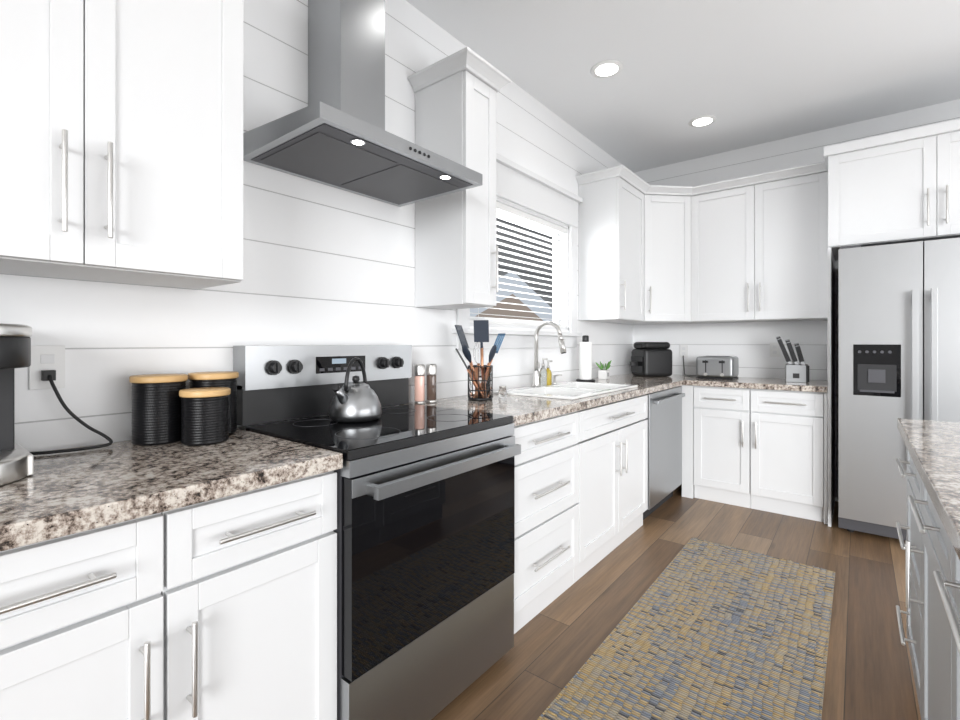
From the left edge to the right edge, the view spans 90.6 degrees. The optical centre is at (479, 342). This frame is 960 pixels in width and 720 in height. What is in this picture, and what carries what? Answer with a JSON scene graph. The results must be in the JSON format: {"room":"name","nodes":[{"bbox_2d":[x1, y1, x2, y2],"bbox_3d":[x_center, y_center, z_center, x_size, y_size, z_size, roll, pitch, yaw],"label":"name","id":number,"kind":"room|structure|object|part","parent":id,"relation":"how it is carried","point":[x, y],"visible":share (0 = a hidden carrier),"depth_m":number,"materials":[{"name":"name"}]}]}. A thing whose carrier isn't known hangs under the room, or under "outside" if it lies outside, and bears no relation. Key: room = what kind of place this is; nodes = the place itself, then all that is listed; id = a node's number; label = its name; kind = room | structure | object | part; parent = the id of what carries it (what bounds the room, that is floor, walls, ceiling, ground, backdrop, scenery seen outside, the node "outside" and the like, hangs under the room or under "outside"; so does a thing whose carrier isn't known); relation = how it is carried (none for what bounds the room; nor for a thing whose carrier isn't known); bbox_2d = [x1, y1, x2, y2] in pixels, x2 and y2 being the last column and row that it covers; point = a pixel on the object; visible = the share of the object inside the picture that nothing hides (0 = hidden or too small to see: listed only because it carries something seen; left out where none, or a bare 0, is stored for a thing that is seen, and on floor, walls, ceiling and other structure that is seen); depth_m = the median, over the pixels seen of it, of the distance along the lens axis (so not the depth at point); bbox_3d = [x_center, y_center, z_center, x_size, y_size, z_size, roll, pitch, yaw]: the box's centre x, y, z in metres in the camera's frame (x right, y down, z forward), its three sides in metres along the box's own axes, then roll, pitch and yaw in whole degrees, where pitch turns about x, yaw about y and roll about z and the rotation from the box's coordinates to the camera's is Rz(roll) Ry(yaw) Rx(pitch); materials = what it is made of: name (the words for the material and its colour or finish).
{"room":"kitchen","nodes":[
{"label":"kitchen","id":0,"kind":"room"},
{"bbox_2d":[0,0,632,451],"bbox_3d":[-0.938,-0.220,1.665,0.140,2.850,7.600,0,0,38],"label":"wall","id":1,"kind":"structure","parent":0,"point":[328,264],"depth_m":1.83,"materials":[{"name":"white wood"}]},
{"bbox_2d":[29,345,64,389],"bbox_3d":[-1.148,0.065,1.264,0.029,0.116,0.072,0,0,38],"label":"outlet","id":2,"kind":"object","parent":1,"relation":"attached to","point":[46,360],"visible":1,"depth_m":1.26,"materials":[{"name":"white plastic"}]},
{"bbox_2d":[0,0,242,288],"bbox_3d":[-1.024,-0.729,1.179,0.325,1.108,0.719,0,0,38],"label":"upper cabinet","id":3,"kind":"object","parent":1,"relation":"attached to","point":[121,141],"visible":1,"depth_m":1.13,"materials":[{"name":"white paint"}]},
{"bbox_2d":[243,0,482,206],"bbox_3d":[-0.416,-1.141,1.800,0.501,1.004,0.750,0,0,38],"label":"range hood","id":4,"kind":"object","parent":1,"relation":"attached to","point":[334,133],"visible":1,"depth_m":1.77,"materials":[{"name":"silver metal"}]},
{"bbox_2d":[408,47,510,309],"bbox_3d":[-0.098,-0.729,2.304,0.377,1.108,0.334,0,0,38],"label":"upper cabinet","id":5,"kind":"object","parent":1,"relation":"attached to","point":[456,257],"visible":1,"depth_m":2.22,"materials":[{"name":"white paint"}]},
{"bbox_2d":[452,153,582,348],"bbox_3d":[0.267,-0.537,3.135,0.180,1.145,1.450,0,0,38],"label":"window","id":6,"kind":"structure","parent":1,"relation":"in","point":[517,184],"depth_m":3.25,"materials":[{"name":"white wood"}]},
{"bbox_2d":[470,201,566,327],"bbox_3d":[0.271,-0.485,3.131,0.054,0.742,1.160,0,0,38],"label":"window blinds","id":7,"kind":"object","parent":6,"relation":"attached to","point":[523,216],"visible":0.6,"depth_m":3.18,"materials":[{"name":"white plastic"}]},
{"bbox_2d":[576,165,647,322],"bbox_3d":[1.093,-0.729,3.812,0.367,1.108,0.588,0,0,38],"label":"upper cabinet","id":8,"kind":"object","parent":1,"relation":"attached to","point":[613,212],"depth_m":3.62,"materials":[{"name":"white paint"}]},
{"bbox_2d":[648,184,699,322],"bbox_3d":[1.559,-0.729,3.910,0.364,1.108,0.365,0,0,38],"label":"upper cabinet","id":9,"kind":"object","parent":0,"relation":"attached to","point":[673,211],"depth_m":3.94,"materials":[{"name":"white paint"}]},
{"bbox_2d":[431,484,920,719],"bbox_3d":[1.036,1.255,0.098,5.200,0.100,7.900,0,0,38],"label":"floor","id":10,"kind":"structure","parent":0,"point":[535,669],"depth_m":2.13,"materials":[{"name":"brown wood"}]},
{"bbox_2d":[0,471,336,719],"bbox_3d":[-0.979,0.767,0.970,0.657,0.875,1.204,0,0,38],"label":"base cabinet","id":11,"kind":"object","parent":10,"relation":"on","point":[224,608],"visible":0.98,"depth_m":0.97,"materials":[{"name":"white paint"}]},
{"bbox_2d":[0,428,342,551],"bbox_3d":[-0.983,0.309,0.973,0.644,0.040,1.203,0,0,38],"label":"countertop","id":12,"kind":"structure","parent":11,"relation":"on","point":[55,495],"depth_m":1.02,"materials":[{"name":"stone"}]},
{"bbox_2d":[0,323,112,485],"bbox_3d":[-1.057,0.124,1.078,0.350,0.327,0.426,0,0,38],"label":"coffee maker","id":13,"kind":"object","parent":12,"relation":"on","point":[16,461],"visible":1,"depth_m":1.03,"materials":[{"name":"black"}]},
{"bbox_2d":[129,374,187,445],"bbox_3d":[-0.939,0.191,1.391,0.142,0.193,0.142,0,0,38],"label":"canister","id":14,"kind":"object","parent":12,"relation":"on","point":[156,409],"visible":0.85,"depth_m":1.34,"materials":[{"name":"black"}]},
{"bbox_2d":[179,387,230,445],"bbox_3d":[-0.799,0.211,1.382,0.130,0.153,0.130,0,0,38],"label":"canister","id":15,"kind":"object","parent":12,"relation":"on","point":[204,415],"visible":1,"depth_m":1.33,"materials":[{"name":"black"}]},
{"bbox_2d":[187,371,238,434],"bbox_3d":[-0.845,0.191,1.509,0.142,0.193,0.142,0,0,38],"label":"canister","id":16,"kind":"object","parent":12,"relation":"on","point":[227,379],"visible":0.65,"depth_m":1.48,"materials":[{"name":"black"}]},
{"bbox_2d":[233,345,520,719],"bbox_3d":[-0.337,0.608,1.718,0.719,1.195,0.758,0,0,38],"label":"range","id":17,"kind":"object","parent":10,"relation":"on","point":[425,530],"visible":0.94,"depth_m":1.52,"materials":[{"name":"grey metal"}]},
{"bbox_2d":[329,357,381,421],"bbox_3d":[-0.466,0.166,1.737,0.188,0.227,0.219,0,0,38],"label":"kettle","id":18,"kind":"object","parent":17,"relation":"on","point":[355,400],"visible":1,"depth_m":1.69,"materials":[{"name":"silver metal"}]},
{"bbox_2d":[512,409,587,633],"bbox_3d":[0.073,0.767,2.325,0.620,0.876,0.691,0,0,38],"label":"base cabinet","id":19,"kind":"object","parent":10,"relation":"on","point":[581,491],"depth_m":2.13,"materials":[{"name":"white paint"}]},
{"bbox_2d":[399,374,694,425],"bbox_3d":[0.802,0.309,3.219,0.648,0.040,2.996,0,0,38],"label":"countertop","id":20,"kind":"structure","parent":19,"relation":"on","point":[521,410],"depth_m":2.34,"materials":[{"name":"stone"}]},
{"bbox_2d":[414,364,424,403],"bbox_3d":[-0.287,0.194,2.252,0.051,0.188,0.051,0,0,38],"label":"grinder","id":21,"kind":"object","parent":20,"relation":"on","point":[419,383],"visible":1,"depth_m":2.23,"materials":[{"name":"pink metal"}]},
{"bbox_2d":[426,363,436,402],"bbox_3d":[-0.235,0.194,2.297,0.051,0.188,0.051,0,0,38],"label":"grinder","id":22,"kind":"object","parent":20,"relation":"on","point":[431,371],"visible":1,"depth_m":2.28,"materials":[{"name":"brown glass"}]},
{"bbox_2d":[455,320,504,400],"bbox_3d":[-0.006,0.087,2.429,0.212,0.401,0.261,0,0,38],"label":"utensil holder","id":23,"kind":"object","parent":20,"relation":"on","point":[480,382],"visible":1,"depth_m":2.37,"materials":[{"name":"black metal"}]},
{"bbox_2d":[499,385,506,397],"bbox_3d":[0.119,0.257,2.498,0.042,0.062,0.042,0,0,38],"label":"jar","id":24,"kind":"object","parent":20,"relation":"on","point":[502,392],"visible":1,"depth_m":2.48,"materials":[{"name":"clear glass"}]},
{"bbox_2d":[531,321,566,386],"bbox_3d":[0.493,0.069,3.029,0.242,0.412,0.277,0,0,38],"label":"faucet","id":25,"kind":"object","parent":20,"relation":"on","point":[536,376],"depth_m":2.99,"materials":[{"name":"silver metal"}]},
{"bbox_2d":[493,321,637,410],"bbox_3d":[0.552,0.165,2.909,0.503,0.604,0.910,0,0,38],"label":"sink","id":26,"kind":"object","parent":20,"relation":"in","point":[570,390],"visible":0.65,"depth_m":2.94,"materials":[{"name":"white ceramic"}]},
{"bbox_2d":[540,358,547,385],"bbox_3d":[0.410,0.187,3.066,0.054,0.175,0.048,0,0,38],"label":"soap bottle","id":27,"kind":"object","parent":26,"relation":"on","point":[543,377],"visible":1,"depth_m":3.05,"materials":[{"name":"white"}]},
{"bbox_2d":[546,360,552,384],"bbox_3d":[0.447,0.195,3.106,0.054,0.160,0.048,0,0,38],"label":"soap bottle","id":28,"kind":"object","parent":26,"relation":"on","point":[549,377],"visible":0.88,"depth_m":3.09,"materials":[{"name":"yellow plastic"}]},
{"bbox_2d":[576,335,594,381],"bbox_3d":[0.786,0.116,3.539,0.140,0.344,0.140,0,0,38],"label":"paper towel holder","id":29,"kind":"object","parent":20,"relation":"on","point":[585,359],"visible":1,"depth_m":3.50,"materials":[{"name":"white paper"}]},
{"bbox_2d":[596,360,611,378],"bbox_3d":[1.007,0.212,3.803,0.121,0.152,0.126,0,0,38],"label":"plant pot","id":30,"kind":"object","parent":20,"relation":"on","point":[603,373],"visible":1,"depth_m":3.78,"materials":[{"name":"white ceramic"}]},
{"bbox_2d":[630,342,671,376],"bbox_3d":[1.461,0.140,4.123,0.330,0.295,0.240,0,0,-12],"label":"air fryer","id":31,"kind":"object","parent":20,"relation":"on","point":[651,359],"visible":1,"depth_m":4.02,"materials":[{"name":"black plastic"}]},
{"bbox_3d":[1.355,0.130,4.102,0.149,0.245,0.126,0,0,38],"label":"drawer","id":32,"kind":"part","parent":31,"relation":"part of","materials":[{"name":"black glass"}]},
{"bbox_2d":[643,386,684,519],"bbox_3d":[1.123,0.771,3.592,0.648,0.868,0.744,0,0,38],"label":"dishwasher","id":33,"kind":"object","parent":10,"relation":"on","point":[664,418],"visible":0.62,"depth_m":3.37,"materials":[{"name":"grey metal"}]},
{"bbox_2d":[537,537,834,719],"bbox_3d":[0.820,1.199,1.744,0.705,0.010,2.490,0,0,38],"label":"rug","id":34,"kind":"object","parent":10,"relation":"on","point":[705,630],"visible":1,"depth_m":1.86,"materials":[{"name":"fabric"}]},
{"bbox_2d":[682,385,701,498],"bbox_3d":[1.598,0.767,4.106,0.737,0.876,0.620,0,0,38],"label":"base cabinet","id":35,"kind":"object","parent":10,"relation":"on","point":[692,401],"depth_m":3.68,"materials":[{"name":"white paint"}]},
{"bbox_2d":[623,373,682,376],"bbox_3d":[1.527,0.309,4.146,0.450,0.040,0.644,0,0,38],"label":"countertop","id":36,"kind":"structure","parent":35,"relation":"on","point":[629,374],"depth_m":4.20,"materials":[{"name":"stone"}]},
{"bbox_2d":[702,386,827,523],"bbox_3d":[2.168,0.767,3.654,0.839,0.876,0.620,0,0,38],"label":"base cabinet","id":37,"kind":"object","parent":10,"relation":"on","point":[762,449],"depth_m":3.37,"materials":[{"name":"white paint"}]},
{"bbox_2d":[687,376,827,392],"bbox_3d":[2.141,0.309,3.655,0.882,0.040,0.648,0,0,38],"label":"countertop","id":38,"kind":"structure","parent":37,"relation":"on","point":[741,382],"depth_m":3.46,"materials":[{"name":"stone"}]},
{"bbox_2d":[696,356,738,379],"bbox_3d":[1.924,0.198,3.855,0.270,0.180,0.272,0,0,38],"label":"toaster","id":39,"kind":"object","parent":38,"relation":"on","point":[719,367],"visible":1,"depth_m":3.77,"materials":[{"name":"silver metal"}]},
{"bbox_2d":[776,336,808,382],"bbox_3d":[2.323,0.117,3.540,0.203,0.342,0.161,0,0,30],"label":"knife block","id":40,"kind":"object","parent":38,"relation":"on","point":[795,372],"visible":1,"depth_m":3.48,"materials":[{"name":"silver metal"}]},
{"bbox_2d":[828,248,834,526],"bbox_3d":[2.494,0.291,3.370,0.019,1.828,0.658,0,0,38],"label":"panel","id":41,"kind":"object","parent":10,"relation":"on","point":[831,381],"visible":1,"depth_m":3.13,"materials":[{"name":"white paint"}]},
{"bbox_2d":[838,237,959,539],"bbox_3d":[2.818,0.302,2.966,0.915,1.805,0.832,0,0,38],"label":"refrigerator","id":42,"kind":"object","parent":10,"relation":"on","point":[899,330],"visible":0.92,"depth_m":2.82,"materials":[{"name":"grey metal"}]},
{"bbox_2d":[896,449,959,719],"bbox_3d":[1.347,0.767,0.605,1.142,0.875,2.180,0,0,38],"label":"kitchen island","id":43,"kind":"object","parent":10,"relation":"on","point":[932,639],"visible":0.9,"depth_m":1.24,"materials":[{"name":"grey paint"}]},
{"bbox_2d":[897,418,959,559],"bbox_3d":[1.371,0.309,0.585,1.180,0.040,2.240,0,0,38],"label":"island countertop","id":44,"kind":"structure","parent":43,"relation":"on","point":[933,447],"depth_m":1.17,"materials":[{"name":"stone"}]},
{"bbox_2d":[406,0,959,172],"bbox_3d":[1.036,-1.695,0.098,5.200,0.100,7.900,0,0,38],"label":"ceiling","id":45,"kind":"structure","parent":0,"point":[746,73],"depth_m":2.78,"materials":[{"name":"white paint"}]},
{"bbox_2d":[590,60,622,77],"bbox_3d":[0.761,-1.641,2.857,0.190,0.006,0.190,0,0,38],"label":"recessed light","id":46,"kind":"object","parent":45,"relation":"in","point":[607,69],"visible":1,"depth_m":2.85,"materials":[{"name":"white plastic"}]},
{"bbox_2d":[689,115,716,126],"bbox_3d":[1.652,-1.641,3.529,0.190,0.006,0.190,0,0,38],"label":"recessed light","id":47,"kind":"object","parent":45,"relation":"in","point":[703,121],"visible":1,"depth_m":3.52,"materials":[{"name":"white plastic"}]},
{"bbox_2d":[633,99,959,500],"bbox_3d":[3.442,-0.220,3.129,5.180,2.850,0.140,0,0,38],"label":"wall","id":48,"kind":"structure","parent":0,"point":[747,344],"depth_m":3.90,"materials":[{"name":"white paint"}]},
{"bbox_2d":[618,323,682,324],"bbox_3d":[1.534,-0.729,4.125,0.669,1.108,0.670,0,0,38],"label":"upper cabinet","id":49,"kind":"object","parent":48,"relation":"attached to","point":[618,323],"depth_m":4.31,"materials":[{"name":"white paint"}]},
{"bbox_2d":[680,345,687,357],"bbox_3d":[1.845,0.075,4.302,0.072,0.116,0.008,0,0,38],"label":"electrical outlet","id":50,"kind":"object","parent":48,"relation":"attached to","point":[684,350],"visible":1,"depth_m":4.30,"materials":[{"name":"white plastic"}]},
{"bbox_2d":[700,161,827,322],"bbox_3d":[2.189,-0.729,3.798,0.982,1.108,0.367,0,0,38],"label":"upper cabinet","id":51,"kind":"object","parent":48,"relation":"attached to","point":[752,248],"depth_m":3.63,"materials":[{"name":"white paint"}]},
{"bbox_2d":[770,342,779,356],"bbox_3d":[2.397,0.055,3.864,0.072,0.116,0.008,0,0,38],"label":"electrical outlet","id":52,"kind":"object","parent":48,"relation":"attached to","point":[774,349],"visible":0.96,"depth_m":3.86,"materials":[{"name":"white plastic"}]},
{"bbox_2d":[824,119,959,260],"bbox_3d":[2.892,-0.954,3.053,1.037,0.658,0.660,0,0,38],"label":"upper cabinet","id":53,"kind":"object","parent":48,"relation":"attached to","point":[907,190],"depth_m":2.92,"materials":[{"name":"white paint"}]},
{"label":"outside","id":54,"kind":"structure","parent":0,"visible":0},
{"bbox_2d":[470,218,552,321],"bbox_3d":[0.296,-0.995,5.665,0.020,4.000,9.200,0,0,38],"label":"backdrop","id":55,"kind":"structure","parent":54,"point":[523,314],"depth_m":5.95,"materials":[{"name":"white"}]}
]}

